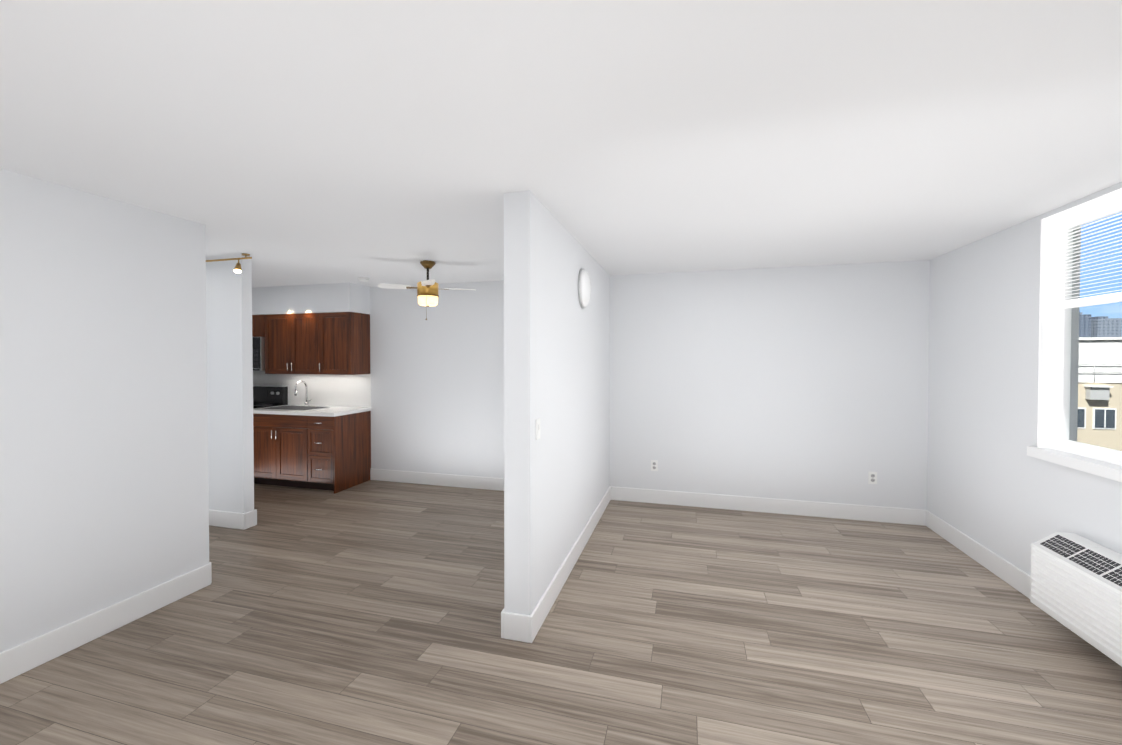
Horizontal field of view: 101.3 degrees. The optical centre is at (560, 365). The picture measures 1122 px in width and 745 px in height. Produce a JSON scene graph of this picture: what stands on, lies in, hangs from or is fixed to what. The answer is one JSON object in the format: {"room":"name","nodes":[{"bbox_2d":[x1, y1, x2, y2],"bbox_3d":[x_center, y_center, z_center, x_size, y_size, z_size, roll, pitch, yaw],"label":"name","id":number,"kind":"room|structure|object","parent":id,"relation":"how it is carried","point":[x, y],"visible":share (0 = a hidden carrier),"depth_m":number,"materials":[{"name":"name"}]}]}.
{"room":"empty living room","nodes":[
{"label":"empty living room","id":0,"kind":"room"},
{"bbox_2d":[0,168,208,652],"bbox_3d":[-3.130,0.308,0.754,0.150,2.440,4.950,0,1,15],"label":"wall","id":1,"kind":"structure","parent":0,"point":[104,495],"depth_m":2.53,"materials":[{"name":"paint"}]},
{"bbox_2d":[0,562,211,683],"bbox_3d":[-3.046,1.456,0.773,0.020,0.145,4.936,0,1,15],"label":"baseboard","id":2,"kind":"structure","parent":1,"relation":"attached to","point":[20,659],"depth_m":2.52,"materials":[{"name":"white wood"}]},
{"bbox_2d":[206,259,253,512],"bbox_3d":[-4.130,0.248,4.531,2.670,2.440,0.100,0,1,15],"label":"wall","id":3,"kind":"structure","parent":0,"point":[230,388],"depth_m":4.18,"materials":[{"name":"paint"}]},
{"bbox_2d":[209,509,247,529],"bbox_3d":[-4.137,1.396,4.493,2.686,0.145,0.020,0,1,15],"label":"baseboard","id":4,"kind":"structure","parent":3,"relation":"attached to","point":[235,520],"depth_m":4.17,"materials":[{"name":"white wood"}]},
{"bbox_2d":[248,509,256,527],"bbox_3d":[-4.110,1.394,4.594,2.686,0.145,0.036,0,1,15],"label":"baseboard","id":5,"kind":"structure","parent":3,"relation":"attached to","point":[252,515],"depth_m":4.21,"materials":[{"name":"white wood"}]},
{"bbox_2d":[504,190,609,614],"bbox_3d":[0.109,0.260,3.765,0.150,2.440,2.620,0,1,15],"label":"wall","id":6,"kind":"structure","parent":0,"point":[556,378],"depth_m":2.79,"materials":[{"name":"paint"}]},
{"bbox_2d":[501,609,523,638],"bbox_3d":[0.024,1.407,3.788,0.016,0.145,2.616,0,1,15],"label":"baseboard","id":7,"kind":"structure","parent":6,"relation":"attached to","point":[509,620],"depth_m":2.52,"materials":[{"name":"white wood"}]},
{"bbox_2d":[536,418,539,439],"bbox_3d":[-0.127,0.358,2.607,0.012,0.116,0.072,0,1,15],"label":"light switch","id":8,"kind":"object","parent":6,"relation":"attached to","point":[537,429],"visible":1,"depth_m":2.59,"materials":[{"name":"white plastic"}]},
{"bbox_2d":[524,486,611,642],"bbox_3d":[0.184,1.408,3.744,0.016,0.145,2.616,0,1,15],"label":"baseboard","id":9,"kind":"structure","parent":6,"relation":"attached to","point":[533,622],"depth_m":3.04,"materials":[{"name":"white wood"}]},
{"bbox_2d":[578,268,591,308],"bbox_3d":[0.184,-0.619,3.688,0.108,0.320,0.320,0,1,15],"label":"sconce","id":10,"kind":"object","parent":6,"relation":"attached to","point":[584,289],"visible":0.92,"depth_m":3.59,"materials":[{"name":"white glass"}]},
{"bbox_2d":[0,480,1121,744],"bbox_3d":[-1.776,1.572,1.749,9.300,0.120,8.150,0,1,15],"label":"floor","id":11,"kind":"structure","parent":0,"point":[366,612],"depth_m":2.45,"materials":[{"name":"brown wood"}]},
{"bbox_2d":[253,384,287,408],"bbox_3d":[-4.117,0.853,5.941,0.758,1.185,0.684,0,1,15],"label":"range","id":12,"kind":"object","parent":11,"relation":"on","point":[264,395],"visible":0.15,"depth_m":6.13,"materials":[{"name":"metal"}]},
{"bbox_2d":[253,412,308,487],"bbox_3d":[-3.300,1.008,5.753,0.912,0.879,0.619,0,1,15],"label":"base cabinet","id":13,"kind":"object","parent":11,"relation":"on","point":[306,445],"depth_m":5.44,"materials":[{"name":"brown wood"}]},
{"bbox_2d":[309,412,370,493],"bbox_3d":[-2.706,1.011,5.589,0.441,0.879,0.620,0,1,15],"label":"base cabinet","id":14,"kind":"object","parent":11,"relation":"on","point":[339,446],"depth_m":5.34,"materials":[{"name":"brown wood"}]},
{"bbox_2d":[253,404,371,415],"bbox_3d":[-3.112,0.549,5.684,1.307,0.040,0.640,0,1,15],"label":"countertop","id":15,"kind":"structure","parent":14,"relation":"on","point":[283,410],"depth_m":5.47,"materials":[{"name":"white stone"}]},
{"bbox_2d":[0,0,1121,287],"bbox_3d":[-1.776,-0.987,1.708,9.300,0.120,8.150,0,1,15],"label":"ceiling","id":16,"kind":"structure","parent":0,"point":[300,142],"depth_m":1.75,"materials":[{"name":"paint"}]},
{"bbox_2d":[206,253,251,272],"bbox_3d":[-3.580,-0.886,4.193,1.900,0.161,0.084,0,1,15],"label":"track light","id":17,"kind":"object","parent":16,"relation":"attached to","point":[237,269],"visible":0.38,"depth_m":3.97,"materials":[{"name":"gold metal"}]},
{"bbox_2d":[252,283,369,314],"bbox_3d":[-3.711,-0.824,5.976,2.600,0.343,0.358,0,1,15],"label":"wall","id":18,"kind":"structure","parent":16,"relation":"attached to","point":[328,298],"depth_m":5.64,"materials":[{"name":"paint"}]},
{"bbox_2d":[358,277,369,281],"bbox_3d":[-2.208,-0.964,5.143,0.124,0.036,0.124,0,1,15],"label":"smoke detector","id":19,"kind":"object","parent":16,"relation":"attached to","point":[364,279],"visible":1,"depth_m":5.11,"materials":[{"name":"white plastic"}]},
{"bbox_2d":[377,260,475,319],"bbox_3d":[-1.241,-0.693,4.289,0.658,0.549,0.658,0,1,28],"label":"ceiling fan","id":20,"kind":"object","parent":16,"relation":"hanging from","point":[427,292],"visible":1,"depth_m":4.22,"materials":[{"name":"brown metal"}]},
{"bbox_2d":[253,260,929,509],"bbox_3d":[-0.751,0.233,5.439,9.000,2.440,0.150,0,1,15],"label":"wall","id":21,"kind":"structure","parent":0,"point":[805,383],"depth_m":4.70,"materials":[{"name":"paint"}]},
{"bbox_2d":[252,315,263,336],"bbox_3d":[-3.913,-0.512,6.038,0.431,0.280,0.350,0,1,15],"label":"upper cabinet","id":22,"kind":"object","parent":21,"relation":"attached to","point":[257,320],"depth_m":5.85,"materials":[{"name":"brown wood"}]},
{"bbox_2d":[252,337,264,370],"bbox_3d":[-4.086,-0.155,6.037,0.758,0.427,0.451,0,1,15],"label":"over-the-range microwave","id":23,"kind":"object","parent":22,"relation":"attached to","point":[258,345],"visible":0.17,"depth_m":5.78,"materials":[{"name":"silver metal"}]},
{"bbox_2d":[264,313,323,373],"bbox_3d":[-3.273,-0.274,5.865,0.891,0.750,0.350,0,1,15],"label":"upper cabinet","id":24,"kind":"object","parent":21,"relation":"attached to","point":[294,343],"depth_m":5.69,"materials":[{"name":"brown wood"}]},
{"bbox_2d":[253,373,370,406],"bbox_3d":[-3.663,0.309,6.166,2.600,0.425,0.002,0,1,15],"label":"backsplash","id":25,"kind":"structure","parent":21,"relation":"attached to","point":[339,390],"depth_m":6.00,"materials":[{"name":"white tile"}]},
{"bbox_2d":[324,312,369,374],"bbox_3d":[-2.708,-0.271,5.709,0.520,0.750,0.350,0,1,15],"label":"upper cabinet","id":26,"kind":"object","parent":21,"relation":"attached to","point":[335,343],"depth_m":5.55,"materials":[{"name":"brown wood"}]},
{"bbox_2d":[370,468,503,490],"bbox_3d":[-1.102,1.380,5.466,3.080,0.145,0.020,0,1,15],"label":"baseboard","id":27,"kind":"structure","parent":21,"relation":"attached to","point":[477,482],"depth_m":5.57,"materials":[{"name":"white wood"}]},
{"bbox_2d":[651,460,657,470],"bbox_3d":[0.991,1.062,4.888,0.072,0.116,0.009,0,1,15],"label":"electrical outlet","id":28,"kind":"object","parent":21,"relation":"attached to","point":[654,465],"visible":1,"depth_m":4.88,"materials":[{"name":"white plastic"}]},
{"bbox_2d":[612,486,923,525],"bbox_3d":[1.930,1.394,4.629,2.910,0.145,0.020,0,1,15],"label":"baseboard","id":29,"kind":"structure","parent":21,"relation":"attached to","point":[731,502],"depth_m":4.57,"materials":[{"name":"white wood"}]},
{"bbox_2d":[868,472,876,483],"bbox_3d":[2.948,1.061,4.347,0.072,0.116,0.009,0,1,15],"label":"electrical outlet","id":30,"kind":"object","parent":21,"relation":"attached to","point":[872,477],"visible":1,"depth_m":4.34,"materials":[{"name":"white plastic"}]},
{"bbox_2d":[927,182,1121,575],"bbox_3d":[2.465,0.311,0.557,0.200,2.440,7.550,0,1,15],"label":"wall","id":31,"kind":"structure","parent":0,"point":[993,486],"depth_m":3.25,"materials":[{"name":"paint"}]},
{"bbox_2d":[924,510,1030,598],"bbox_3d":[2.361,1.458,0.604,0.016,0.145,7.550,0,1,15],"label":"baseboard","id":32,"kind":"structure","parent":31,"relation":"attached to","point":[1009,573],"depth_m":3.41,"materials":[{"name":"white wood"}]},
{"bbox_2d":[1027,446,1121,481],"bbox_3d":[2.757,0.559,1.948,0.094,0.060,2.040,0,1,15],"label":"window sill","id":33,"kind":"structure","parent":31,"relation":"attached to","point":[1108,470],"depth_m":2.57,"materials":[{"name":"white"}]},
{"bbox_2d":[1030,532,1121,665],"bbox_3d":[2.679,1.170,2.130,0.214,0.422,1.070,0,1,15],"label":"air conditioner","id":34,"kind":"object","parent":31,"relation":"attached to","point":[1076,583],"visible":1,"depth_m":2.35,"materials":[{"name":"white plastic"}]},
{"bbox_2d":[1037,188,1121,465],"bbox_3d":[2.803,-0.176,1.924,0.119,1.450,1.980,0,1,15],"label":"window","id":35,"kind":"structure","parent":31,"relation":"in","point":[1054,377],"depth_m":2.82,"materials":[{"name":"white plastic"}]},
{"bbox_2d":[1045,190,1121,338],"bbox_3d":[2.769,-0.525,1.928,0.054,0.748,1.940,0,1,15],"label":"window blind","id":36,"kind":"object","parent":35,"relation":"attached to","point":[1109,199],"visible":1,"depth_m":2.58,"materials":[{"name":"white plastic"}]},
{"label":"outside","id":37,"kind":"structure","parent":0,"visible":0},
{"bbox_2d":[1079,312,1090,336],"bbox_3d":[541.183,-11.037,488.325,13.800,89.500,30.000,0,1,15],"label":"tower","id":38,"kind":"structure","parent":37,"point":[1082,319],"depth_m":472.94,"materials":[{"name":"grey concrete"}]},
{"bbox_2d":[1077,337,1121,450],"bbox_3d":[70.145,17.363,54.866,58.600,46.600,41.850,0,1,15],"label":"building","id":39,"kind":"structure","parent":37,"point":[1105,383],"depth_m":39.98,"materials":[{"name":"white concrete"}]},
{"bbox_2d":[1091,316,1121,336],"bbox_3d":[558.965,-8.425,481.379,19.000,84.500,34.000,0,1,15],"label":"tower","id":40,"kind":"structure","parent":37,"point":[1095,326],"depth_m":465.38,"materials":[{"name":"grey concrete"}]}
]}

